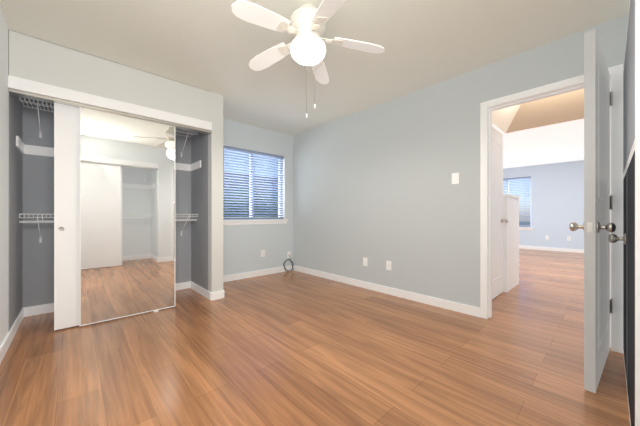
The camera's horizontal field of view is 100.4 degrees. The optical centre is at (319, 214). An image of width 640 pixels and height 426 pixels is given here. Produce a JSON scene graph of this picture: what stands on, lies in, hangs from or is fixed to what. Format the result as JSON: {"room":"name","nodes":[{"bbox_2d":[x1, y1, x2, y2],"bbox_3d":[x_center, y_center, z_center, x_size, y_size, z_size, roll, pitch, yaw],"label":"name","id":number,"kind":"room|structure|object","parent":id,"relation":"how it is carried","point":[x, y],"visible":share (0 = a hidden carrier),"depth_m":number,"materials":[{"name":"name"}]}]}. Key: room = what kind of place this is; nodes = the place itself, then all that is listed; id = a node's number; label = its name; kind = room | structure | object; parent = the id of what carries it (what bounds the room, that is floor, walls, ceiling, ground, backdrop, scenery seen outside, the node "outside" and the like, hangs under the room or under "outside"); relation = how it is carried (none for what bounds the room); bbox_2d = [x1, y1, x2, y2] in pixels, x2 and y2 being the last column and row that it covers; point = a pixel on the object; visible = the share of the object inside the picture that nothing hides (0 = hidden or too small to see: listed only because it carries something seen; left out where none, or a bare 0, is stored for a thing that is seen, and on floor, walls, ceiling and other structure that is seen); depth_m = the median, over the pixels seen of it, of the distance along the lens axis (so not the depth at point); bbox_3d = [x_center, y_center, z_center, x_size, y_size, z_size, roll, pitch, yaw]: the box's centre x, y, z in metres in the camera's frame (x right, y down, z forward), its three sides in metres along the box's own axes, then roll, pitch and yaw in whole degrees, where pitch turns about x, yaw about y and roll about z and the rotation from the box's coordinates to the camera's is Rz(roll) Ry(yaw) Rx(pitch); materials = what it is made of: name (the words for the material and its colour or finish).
{"room":"empty bedroom","nodes":[
{"label":"empty bedroom","id":0,"kind":"room"},
{"bbox_2d":[0,8,7,345],"bbox_3d":[-1.381,-0.220,0.829,0.150,2.440,5.010,0,0,-43],"label":"wall","id":1,"kind":"structure","parent":0,"point":[3,179],"depth_m":1.93,"materials":[{"name":"white paint"}]},
{"bbox_2d":[0,307,24,363],"bbox_3d":[-1.310,0.955,0.874,0.013,0.090,4.740,0,0,-43],"label":"baseboard","id":2,"kind":"structure","parent":1,"relation":"attached to","point":[9,337],"depth_m":2.10,"materials":[{"name":"white wood"}]},
{"bbox_2d":[16,136,25,153],"bbox_3d":[-2.767,-0.645,2.461,0.018,0.090,0.370,0,0,-43],"label":"trim","id":3,"kind":"structure","parent":1,"relation":"attached to","point":[22,147],"depth_m":2.42,"materials":[{"name":"white wood"}]},
{"bbox_2d":[8,29,222,331],"bbox_3d":[-2.043,-0.220,2.917,1.700,2.440,0.740,0,0,-43],"label":"wall","id":4,"kind":"structure","parent":0,"point":[30,256],"depth_m":2.70,"materials":[{"name":"grey paint"}]},
{"bbox_2d":[54,103,78,329],"bbox_3d":[-1.984,0.004,2.556,0.800,1.968,0.026,0,0,-43],"label":"door","id":5,"kind":"structure","parent":4,"relation":"in","point":[66,216],"depth_m":2.33,"materials":[{"name":"white wood"}]},
{"bbox_2d":[25,281,189,316],"bbox_3d":[-2.330,0.955,3.147,1.530,0.090,0.013,0,0,-43],"label":"baseboard","id":6,"kind":"structure","parent":4,"relation":"attached to","point":[45,308],"depth_m":2.71,"materials":[{"name":"white wood"}]},
{"bbox_2d":[26,145,189,170],"bbox_3d":[-2.339,-0.645,3.135,1.560,0.090,0.018,0,0,-43],"label":"trim","id":7,"kind":"structure","parent":4,"relation":"attached to","point":[30,149],"depth_m":2.71,"materials":[{"name":"white wood"}]},
{"bbox_2d":[19,214,197,242],"bbox_3d":[-2.242,0.134,3.029,1.542,0.292,0.301,0,0,-43],"label":"wire shelf","id":8,"kind":"object","parent":4,"relation":"attached to","point":[42,221],"visible":0.38,"depth_m":2.54,"materials":[{"name":"white metal"}]},
{"bbox_2d":[19,97,197,156],"bbox_3d":[-2.242,-0.926,3.029,1.542,0.292,0.301,0,0,-43],"label":"wire shelf","id":9,"kind":"object","parent":4,"relation":"attached to","point":[47,106],"visible":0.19,"depth_m":2.65,"materials":[{"name":"white metal"}]},
{"bbox_2d":[8,75,211,134],"bbox_3d":[-1.870,-1.020,2.624,1.560,0.120,0.106,0,0,-43],"label":"trim","id":10,"kind":"structure","parent":4,"relation":"attached to","point":[28,89],"depth_m":2.41,"materials":[{"name":"white painted wood"}]},
{"bbox_2d":[79,106,174,326],"bbox_3d":[-1.852,0.004,2.628,0.770,1.968,0.020,0,0,-43],"label":"mirror","id":11,"kind":"object","parent":4,"relation":"attached to","point":[126,216],"visible":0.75,"depth_m":2.58,"materials":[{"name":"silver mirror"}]},
{"bbox_2d":[190,160,200,170],"bbox_3d":[-1.632,-0.645,3.505,0.018,0.090,0.370,0,0,-43],"label":"trim","id":12,"kind":"structure","parent":4,"relation":"attached to","point":[196,165],"depth_m":3.49,"materials":[{"name":"white wood"}]},
{"bbox_2d":[190,281,212,299],"bbox_3d":[-1.514,0.955,3.381,0.013,0.090,0.733,0,0,-43],"label":"baseboard","id":13,"kind":"structure","parent":4,"relation":"attached to","point":[209,295],"depth_m":3.34,"materials":[{"name":"white wood"}]},
{"bbox_2d":[213,290,223,297],"bbox_3d":[-1.402,0.955,3.485,0.013,0.090,0.733,0,0,-43],"label":"baseboard","id":14,"kind":"structure","parent":4,"relation":"attached to","point":[219,293],"depth_m":3.18,"materials":[{"name":"white wood"}]},
{"bbox_2d":[223,118,292,275],"bbox_3d":[-1.767,-0.220,3.776,3.570,2.440,0.150,0,0,-43],"label":"wall","id":15,"kind":"structure","parent":0,"point":[244,246],"depth_m":4.38,"materials":[{"name":"grey paint"}]},
{"bbox_2d":[223,144,284,219],"bbox_3d":[-1.108,-0.485,4.374,1.192,1.131,0.140,0,0,-43],"label":"window","id":16,"kind":"structure","parent":15,"relation":"in","point":[283,186],"depth_m":4.64,"materials":[{"name":"white plastic"}]},
{"bbox_2d":[223,145,283,219],"bbox_3d":[-1.077,-0.484,4.340,1.166,1.116,0.076,0,0,-43],"label":"window blinds","id":17,"kind":"object","parent":16,"relation":"attached to","point":[230,149],"visible":0.81,"depth_m":4.32,"materials":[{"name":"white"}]},
{"bbox_2d":[223,219,287,224],"bbox_3d":[-1.076,0.116,4.339,1.290,0.079,0.115,0,0,-43],"label":"window sill","id":18,"kind":"structure","parent":15,"relation":"in","point":[254,222],"depth_m":4.31,"materials":[{"name":"white wood"}]},
{"bbox_2d":[223,265,292,281],"bbox_3d":[-1.086,0.955,4.291,1.570,0.090,0.013,0,0,-43],"label":"baseboard","id":19,"kind":"structure","parent":15,"relation":"attached to","point":[226,278],"depth_m":4.31,"materials":[{"name":"white wood"}]},
{"bbox_2d":[0,248,629,425],"bbox_3d":[2.785,1.050,3.546,11.300,0.100,6.650,0,0,-43],"label":"floor","id":20,"kind":"structure","parent":0,"point":[291,348],"depth_m":1.81,"materials":[{"name":"brown wood"}]},
{"bbox_2d":[283,255,293,270],"bbox_3d":[-0.554,0.857,4.728,0.211,0.275,0.070,0,0,-43],"label":"coil","id":21,"kind":"object","parent":20,"relation":"on","point":[291,263],"visible":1,"depth_m":4.72,"materials":[{"name":"black plastic"}]},
{"bbox_2d":[0,0,629,168],"bbox_3d":[2.897,-1.920,3.683,10.650,0.960,6.700,0,0,-43],"label":"ceiling","id":22,"kind":"structure","parent":0,"point":[215,46],"depth_m":2.29,"materials":[{"name":"white paint"}]},
{"bbox_2d":[232,0,384,83],"bbox_3d":[-0.120,-1.249,1.854,1.020,0.382,1.057,0,0,-43],"label":"ceiling fan","id":23,"kind":"object","parent":22,"relation":"hanging from","point":[306,27],"visible":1,"depth_m":1.79,"materials":[{"name":"beige"}]},
{"bbox_2d":[293,14,627,307],"bbox_3d":[0.899,-0.220,3.425,0.120,2.440,4.275,0,0,-43],"label":"wall","id":24,"kind":"structure","parent":0,"point":[375,187],"depth_m":3.12,"materials":[{"name":"grey paint"}]},
{"bbox_2d":[363,257,366,265],"bbox_3d":[0.617,0.640,3.637,0.008,0.114,0.070,0,0,-43],"label":"electrical outlet","id":25,"kind":"object","parent":24,"relation":"attached to","point":[364,261],"visible":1,"depth_m":3.64,"materials":[{"name":"white plastic"}]},
{"bbox_2d":[293,265,479,316],"bbox_3d":[0.535,0.955,3.721,0.013,0.090,3.045,0,0,-43],"label":"baseboard","id":26,"kind":"structure","parent":24,"relation":"attached to","point":[454,306],"depth_m":3.23,"materials":[{"name":"white wood"}]},
{"bbox_2d":[386,261,390,269],"bbox_3d":[0.865,0.640,3.363,0.014,0.114,0.070,0,0,-43],"label":"electrical outlet","id":27,"kind":"object","parent":24,"relation":"attached to","point":[388,265],"visible":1,"depth_m":3.37,"materials":[{"name":"white plastic"}]},
{"bbox_2d":[452,173,458,183],"bbox_3d":[1.406,-0.380,2.773,0.016,0.114,0.070,0,0,-43],"label":"light switch","id":28,"kind":"object","parent":24,"relation":"attached to","point":[455,178],"visible":1,"depth_m":2.77,"materials":[{"name":"white plastic"}]},
{"bbox_2d":[480,64,622,353],"bbox_3d":[1.926,-0.045,2.308,0.150,2.090,0.920,0,0,-43],"label":"door frame","id":29,"kind":"structure","parent":24,"relation":"attached to","point":[487,108],"depth_m":2.13,"materials":[{"name":"white wood"}]},
{"bbox_2d":[569,29,615,392],"bbox_3d":[1.800,-0.022,1.753,0.785,2.020,0.188,0,0,-43],"label":"door","id":30,"kind":"structure","parent":24,"relation":"in","point":[597,227],"depth_m":1.51,"materials":[{"name":"painted wood"},{"name":"satin nickel"}]},
{"bbox_2d":[503,194,520,291],"bbox_3d":[2.232,-0.270,3.364,1.760,2.540,0.170,0,0,-43],"label":"wall","id":31,"kind":"structure","parent":0,"point":[511,245],"depth_m":3.56,"materials":[{"name":"white"}]},
{"bbox_2d":[492,127,508,298],"bbox_3d":[2.043,-0.022,3.166,0.808,2.020,0.179,0,0,-43],"label":"hall door","id":32,"kind":"structure","parent":31,"relation":"in","point":[497,213],"depth_m":3.26,"materials":[{"name":"painted wood"},{"name":"satin nickel"}]},
{"bbox_2d":[503,160,583,249],"bbox_3d":[6.778,-0.270,7.218,0.150,2.540,6.650,0,0,-43],"label":"wall","id":33,"kind":"structure","parent":0,"point":[557,199],"depth_m":7.40,"materials":[{"name":"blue paint"}]},
{"bbox_2d":[503,176,530,226],"bbox_3d":[5.805,-0.386,8.259,0.154,1.511,1.202,0,0,-43],"label":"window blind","id":34,"kind":"structure","parent":33,"relation":"in","point":[517,192],"depth_m":7.96,"materials":[{"name":"white plastic"}]},
{"bbox_2d":[519,227,532,229],"bbox_3d":[5.775,0.406,8.231,0.115,0.079,1.300,0,0,-43],"label":"window sill","id":35,"kind":"structure","parent":33,"relation":"in","point":[525,228],"depth_m":7.85,"materials":[{"name":"white wood"}]},
{"bbox_2d":[519,245,583,252],"bbox_3d":[6.718,0.955,7.162,0.013,0.090,6.350,0,0,-43],"label":"baseboard","id":36,"kind":"structure","parent":33,"relation":"attached to","point":[520,246],"depth_m":7.42,"materials":[{"name":"white wood"}]},
{"label":"outside","id":37,"kind":"structure","parent":0,"visible":0},
{"bbox_3d":[-9.561,1.185,25.171,100.000,0.130,110.000,0,0,-43],"label":"ground","id":38,"kind":"structure","parent":37,"visible":0},
{"bbox_2d":[223,173,277,191],"bbox_3d":[-11.092,-1.390,22.404,31.000,5.020,9.000,0,0,-43],"label":"building","id":39,"kind":"structure","parent":38,"relation":"on","point":[248,183],"depth_m":23.69,"materials":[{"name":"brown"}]},
{"bbox_2d":[223,187,277,216],"bbox_3d":[-3.872,0.049,8.624,12.382,2.143,2.763,0,0,-43],"label":"hedge","id":40,"kind":"object","parent":38,"relation":"on","point":[248,203],"depth_m":8.96,"materials":[{"name":"green plant"}]},
{"bbox_3d":[1.284,-0.220,0.458,3.570,2.440,0.855,0,0,-43],"label":"wall","id":41,"kind":"structure","parent":0,"visible":0},
{"bbox_2d":[608,0,639,425],"bbox_3d":[1.671,-0.025,1.474,1.335,2.050,0.107,0,0,-43],"label":"door","id":42,"kind":"structure","parent":41,"relation":"in","point":[630,238],"depth_m":1.17,"materials":[{"name":"white wood"}]}
]}

